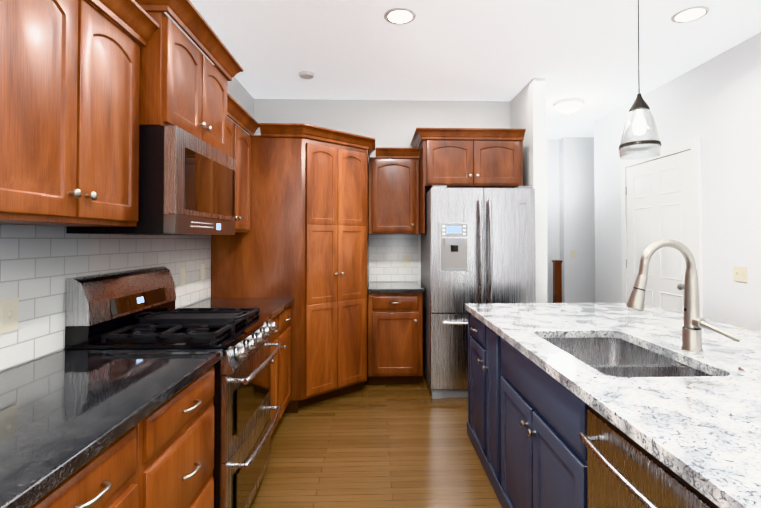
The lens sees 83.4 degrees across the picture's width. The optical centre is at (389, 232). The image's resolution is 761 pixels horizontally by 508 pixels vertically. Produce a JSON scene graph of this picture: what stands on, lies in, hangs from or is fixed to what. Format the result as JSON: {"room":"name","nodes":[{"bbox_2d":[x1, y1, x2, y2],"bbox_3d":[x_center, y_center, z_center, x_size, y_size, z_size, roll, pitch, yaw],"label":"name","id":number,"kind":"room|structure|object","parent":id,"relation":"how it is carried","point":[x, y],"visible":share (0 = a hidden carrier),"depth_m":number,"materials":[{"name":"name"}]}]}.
{"room":"kitchen","nodes":[
{"label":"kitchen","id":0,"kind":"room"},
{"bbox_2d":[0,12,253,372],"bbox_3d":[-1.387,-0.055,0.772,0.120,2.870,7.790,0,-1,-2],"label":"wall","id":1,"kind":"structure","parent":0,"point":[237,91],"depth_m":4.00,"materials":[{"name":"white paint"}]},
{"bbox_2d":[0,0,147,226],"bbox_3d":[-1.180,-0.416,1.406,0.314,0.770,0.763,0,-1,-2],"label":"upper cabinet","id":2,"kind":"object","parent":1,"relation":"attached to","point":[69,106],"depth_m":1.36,"materials":[{"name":"brown wood"}]},
{"bbox_2d":[0,224,210,370],"bbox_3d":[-1.330,0.202,1.014,0.008,0.538,4.678,0,-1,-2],"label":"backsplash","id":3,"kind":"structure","parent":1,"relation":"attached to","point":[39,265],"depth_m":1.74,"materials":[{"name":"tile"}]},
{"bbox_2d":[0,298,18,333],"bbox_3d":[-1.333,0.291,1.504,0.017,0.115,0.072,0,-1,-2],"label":"light switch","id":4,"kind":"object","parent":3,"relation":"attached to","point":[9,309],"visible":1,"depth_m":1.50,"materials":[{"name":"beige plastic"}]},
{"bbox_2d":[179,267,184,285],"bbox_3d":[-1.381,0.292,2.853,0.008,0.115,0.072,0,-1,-2],"label":"electrical outlet","id":5,"kind":"object","parent":3,"relation":"attached to","point":[182,277],"visible":1,"depth_m":2.84,"materials":[{"name":"beige plastic"}]},
{"bbox_2d":[200,264,204,279],"bbox_3d":[-1.392,0.292,3.183,0.008,0.115,0.072,0,-1,-2],"label":"electrical outlet","id":6,"kind":"object","parent":3,"relation":"attached to","point":[202,271],"visible":1,"depth_m":3.18,"materials":[{"name":"beige plastic"}]},
{"bbox_2d":[86,0,243,153],"bbox_3d":[-1.126,-0.734,2.187,0.473,0.570,0.912,0,-1,-2],"label":"upper cabinet","id":7,"kind":"object","parent":1,"relation":"attached to","point":[183,82],"visible":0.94,"depth_m":1.96,"materials":[{"name":"brown wood"}]},
{"bbox_2d":[66,125,235,234],"bbox_3d":[-1.135,-0.218,2.178,0.450,0.455,0.770,0,-1,-2],"label":"microwave","id":8,"kind":"object","parent":7,"relation":"attached to","point":[187,183],"visible":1,"depth_m":1.85,"materials":[{"name":"silver"}]},
{"bbox_2d":[227,93,259,232],"bbox_3d":[-1.197,-0.431,2.970,0.382,0.850,0.796,0,-1,-2],"label":"upper cabinet","id":9,"kind":"object","parent":1,"relation":"attached to","point":[238,144],"visible":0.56,"depth_m":3.10,"materials":[{"name":"brown wood"}]},
{"bbox_2d":[249,372,501,507],"bbox_3d":[1.181,1.445,1.787,6.100,0.100,9.700,0,-1,-2],"label":"floor","id":10,"kind":"structure","parent":0,"point":[391,446],"depth_m":2.69,"materials":[{"name":"brown wood"}]},
{"bbox_2d":[29,424,137,507],"bbox_3d":[-0.981,0.944,0.738,0.670,0.870,0.926,0,-1,-2],"label":"base cabinet","id":11,"kind":"object","parent":10,"relation":"on","point":[106,477],"visible":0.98,"depth_m":1.04,"materials":[{"name":"brown wood"}]},
{"bbox_2d":[65,266,281,507],"bbox_3d":[-0.982,0.784,2.168,0.756,1.175,0.776,0,-1,-2],"label":"range","id":12,"kind":"object","parent":10,"relation":"on","point":[130,310],"visible":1,"depth_m":1.96,"materials":[{"name":"silver metal"}]},
{"bbox_2d":[137,366,214,507],"bbox_3d":[-1.005,0.956,1.488,0.670,0.870,0.567,0,-1,-2],"label":"base cabinet","id":13,"kind":"object","parent":10,"relation":"on","point":[175,450],"visible":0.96,"depth_m":1.45,"materials":[{"name":"brown wood"}]},
{"bbox_2d":[270,316,279,434],"bbox_3d":[-1.046,0.975,2.733,0.670,0.870,0.353,0,-1,-2],"label":"base cabinet","id":14,"kind":"object","parent":10,"relation":"on","point":[274,380],"visible":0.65,"depth_m":2.78,"materials":[{"name":"brown wood"}]},
{"bbox_2d":[277,306,291,420],"bbox_3d":[-1.058,0.981,3.131,0.670,0.870,0.436,0,-1,-2],"label":"base cabinet","id":15,"kind":"object","parent":10,"relation":"on","point":[284,361],"visible":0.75,"depth_m":3.09,"materials":[{"name":"brown wood"}]},
{"bbox_2d":[184,297,294,318],"bbox_3d":[-1.060,0.522,2.959,0.656,0.038,0.793,0,-1,-2],"label":"countertop","id":16,"kind":"structure","parent":15,"relation":"on","point":[275,307],"depth_m":3.04,"materials":[{"name":"stone"}]},
{"bbox_2d":[211,123,370,412],"bbox_3d":[-0.812,0.294,3.967,1.216,2.270,1.186,0,-1,-2],"label":"tall cabinet","id":17,"kind":"object","parent":10,"relation":"on","point":[304,242],"depth_m":3.42,"materials":[{"name":"brown wood"}]},
{"bbox_2d":[368,293,422,384],"bbox_3d":[0.046,0.998,4.236,0.506,0.870,0.664,0,-1,-2],"label":"base cabinet","id":18,"kind":"object","parent":10,"relation":"on","point":[395,338],"visible":0.98,"depth_m":3.94,"materials":[{"name":"brown wood"}]},
{"bbox_2d":[368,282,423,292],"bbox_3d":[0.052,0.542,4.252,0.522,0.038,0.647,0,-1,-2],"label":"countertop","id":19,"kind":"structure","parent":18,"relation":"on","point":[395,287],"depth_m":4.05,"materials":[{"name":"stone"}]},
{"bbox_2d":[467,312,482,465],"bbox_3d":[0.873,0.976,2.785,0.620,0.870,0.442,0,-1,-2],"label":"base cabinet","id":20,"kind":"object","parent":10,"relation":"on","point":[475,326],"depth_m":2.80,"materials":[{"name":"blue paint"}]},
{"bbox_2d":[465,303,760,507],"bbox_3d":[1.239,0.492,1.013,1.275,0.038,4.120,0,-1,-2],"label":"countertop","id":21,"kind":"structure","parent":20,"relation":"on","point":[701,434],"depth_m":1.34,"materials":[{"name":"stone"}]},
{"bbox_2d":[543,338,710,376],"bbox_3d":[0.939,0.632,1.782,0.497,0.215,0.772,0,-1,-2],"label":"sink","id":22,"kind":"object","parent":21,"relation":"in","point":[616,357],"visible":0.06,"depth_m":2.04,"materials":[{"name":"silver metal"}]},
{"bbox_2d":[626,239,740,351],"bbox_3d":[1.162,0.254,1.713,0.349,0.458,0.198,0,-1,-2],"label":"faucet","id":23,"kind":"object","parent":21,"relation":"on","point":[694,323],"visible":1,"depth_m":1.76,"materials":[{"name":"silver metal"}]},
{"bbox_2d":[738,366,752,371],"bbox_3d":[1.241,0.474,1.489,0.042,0.013,0.042,0,-1,-2],"label":"switch","id":24,"kind":"object","parent":21,"relation":"on","point":[745,368],"visible":0.98,"depth_m":1.48,"materials":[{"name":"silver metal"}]},
{"bbox_2d":[421,186,535,398],"bbox_3d":[0.800,0.515,4.065,0.911,1.833,0.952,0,-1,-2],"label":"refrigerator","id":25,"kind":"object","parent":10,"relation":"on","point":[477,245],"visible":0.85,"depth_m":3.67,"materials":[{"name":"grey metal"}]},
{"bbox_2d":[483,323,494,491],"bbox_3d":[0.885,0.970,2.421,0.620,0.870,0.286,0,-1,-2],"label":"base cabinet","id":26,"kind":"object","parent":10,"relation":"on","point":[488,334],"depth_m":2.46,"materials":[{"name":"blue paint"}]},
{"bbox_2d":[552,260,562,302],"bbox_3d":[2.379,0.926,6.052,0.110,1.070,0.110,0,-1,-2],"label":"newel post","id":27,"kind":"object","parent":10,"relation":"on","point":[557,281],"visible":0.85,"depth_m":6.01,"materials":[{"name":"brown wood"}]},
{"bbox_2d":[495,333,688,507],"bbox_3d":[0.905,0.961,1.803,0.620,0.870,0.950,0,-1,-2],"label":"base cabinet","id":28,"kind":"object","parent":10,"relation":"on","point":[527,423],"depth_m":1.75,"materials":[{"name":"blue paint"}]},
{"bbox_2d":[579,405,718,507],"bbox_3d":[0.887,0.940,1.019,0.666,0.848,0.604,0,-1,-2],"label":"dishwasher","id":29,"kind":"object","parent":28,"relation":"in","point":[624,470],"visible":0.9,"depth_m":1.09,"materials":[{"name":"silver"}]},
{"bbox_3d":[-0.940,0.925,-0.527,0.670,0.870,1.596,0,-1,-2],"label":"base cabinet","id":30,"kind":"object","parent":10,"relation":"on","visible":0},
{"bbox_2d":[0,349,222,507],"bbox_3d":[-0.972,0.480,0.230,0.656,0.038,3.097,0,-1,-2],"label":"countertop","id":31,"kind":"structure","parent":30,"relation":"on","point":[65,414],"depth_m":1.19,"materials":[{"name":"stone"}]},
{"bbox_2d":[254,99,509,284],"bbox_3d":[-0.007,0.004,4.653,2.890,2.870,0.120,0,-1,-2],"label":"wall","id":32,"kind":"structure","parent":0,"point":[390,123],"depth_m":4.61,"materials":[{"name":"white paint"}]},
{"bbox_2d":[369,235,418,281],"bbox_3d":[0.047,0.274,4.586,0.530,0.506,0.008,0,-1,-2],"label":"backsplash","id":33,"kind":"structure","parent":32,"relation":"attached to","point":[387,253],"depth_m":4.58,"materials":[{"name":"tile"}]},
{"bbox_2d":[403,255,409,265],"bbox_3d":[0.180,0.298,4.581,0.072,0.115,0.008,0,-1,-2],"label":"electrical outlet","id":34,"kind":"object","parent":33,"relation":"attached to","point":[406,260],"visible":1,"depth_m":4.58,"materials":[{"name":"beige plastic"}]},
{"bbox_2d":[369,148,419,233],"bbox_3d":[0.041,-0.409,4.396,0.505,0.850,0.387,0,-1,-2],"label":"upper cabinet","id":35,"kind":"object","parent":32,"relation":"attached to","point":[393,190],"visible":1,"depth_m":4.27,"materials":[{"name":"brown wood"}]},
{"bbox_2d":[410,128,525,233],"bbox_3d":[0.743,-0.471,4.270,1.016,0.970,0.687,0,-1,-2],"label":"upper cabinet","id":36,"kind":"object","parent":32,"relation":"attached to","point":[470,157],"visible":0.92,"depth_m":4.00,"materials":[{"name":"brown wood"}]},
{"bbox_2d":[190,0,760,138],"bbox_3d":[1.181,-1.524,1.833,6.100,0.100,9.700,0,-1,-2],"label":"ceiling","id":37,"kind":"structure","parent":0,"point":[480,50],"depth_m":3.33,"materials":[{"name":"white paint"}]},
{"bbox_2d":[299,70,313,78],"bbox_3d":[-0.750,-1.426,3.871,0.140,0.032,0.140,0,-1,-2],"label":"smoke detector","id":38,"kind":"object","parent":37,"relation":"attached to","point":[304,74],"visible":0.98,"depth_m":3.84,"materials":[{"name":"white plastic"}]},
{"bbox_2d":[384,7,415,23],"bbox_3d":[0.071,-1.455,2.877,0.215,0.006,0.215,0,-1,-2],"label":"recessed light","id":39,"kind":"object","parent":37,"relation":"in","point":[399,15],"visible":1,"depth_m":2.86,"materials":[{"name":"white"}]},
{"bbox_2d":[552,98,584,114],"bbox_3d":[1.968,-1.361,4.698,0.328,0.136,0.328,0,-1,-2],"label":"flush-mount ceiling light","id":40,"kind":"object","parent":37,"relation":"attached to","point":[568,106],"visible":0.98,"depth_m":4.61,"materials":[{"name":"white glass"}]},
{"bbox_2d":[618,0,661,158],"bbox_3d":[1.222,-0.921,2.095,0.181,1.097,0.181,0,-1,-2],"label":"pendant light","id":41,"kind":"object","parent":37,"relation":"hanging from","point":[639,124],"visible":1,"depth_m":2.07,"materials":[{"name":"white glass"}]},
{"bbox_2d":[671,6,709,22],"bbox_3d":[2.008,-1.455,2.856,0.215,0.006,0.215,0,-1,-2],"label":"recessed light","id":42,"kind":"object","parent":37,"relation":"in","point":[691,13],"visible":1,"depth_m":2.85,"materials":[{"name":"white"}]},
{"bbox_2d":[510,78,547,302],"bbox_3d":[1.389,-0.001,4.298,0.123,2.870,0.680,0,-1,-2],"label":"wall","id":43,"kind":"structure","parent":0,"point":[528,107],"depth_m":3.97,"materials":[{"name":"white paint"}]},
{"bbox_2d":[547,139,559,302],"bbox_3d":[2.731,0.033,6.472,2.700,2.870,0.120,0,-1,-2],"label":"wall","id":44,"kind":"structure","parent":0,"point":[553,195],"depth_m":6.41,"materials":[{"name":"white paint"}]},
{"bbox_2d":[547,183,548,302],"bbox_3d":[1.944,0.361,6.369,0.860,2.210,0.022,0,-1,-2],"label":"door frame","id":45,"kind":"structure","parent":44,"relation":"attached to","point":[547,252],"depth_m":6.37,"materials":[{"name":"white wood"}]},
{"bbox_2d":[559,137,594,302],"bbox_3d":[3.320,0.031,6.355,1.530,2.870,0.148,0,-1,-2],"label":"wall","id":46,"kind":"structure","parent":0,"point":[577,194],"depth_m":6.27,"materials":[{"name":"white paint"}]},
{"bbox_2d":[571,250,575,257],"bbox_3d":[2.688,0.314,6.247,0.072,0.115,0.017,0,-1,-2],"label":"light switch","id":47,"kind":"object","parent":46,"relation":"attached to","point":[573,253],"visible":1,"depth_m":6.25,"materials":[{"name":"beige plastic"}]},
{"bbox_2d":[594,32,760,331],"bbox_3d":[2.810,-0.048,1.228,0.120,2.870,8.430,0,-1,-2],"label":"wall","id":48,"kind":"structure","parent":0,"point":[714,103],"depth_m":3.50,"materials":[{"name":"white paint"}]},
{"bbox_2d":[621,137,702,317],"bbox_3d":[2.603,0.310,4.215,0.098,2.245,1.153,0,-1,-2],"label":"door","id":49,"kind":"structure","parent":48,"relation":"in","point":[661,196],"depth_m":4.10,"materials":[{"name":"white wood"}]},
{"bbox_2d":[733,266,747,282],"bbox_3d":[2.675,0.318,3.264,0.017,0.115,0.118,0,-1,-2],"label":"light switch","id":50,"kind":"object","parent":48,"relation":"attached to","point":[740,274],"visible":1,"depth_m":3.26,"materials":[{"name":"beige plastic"}]}
]}

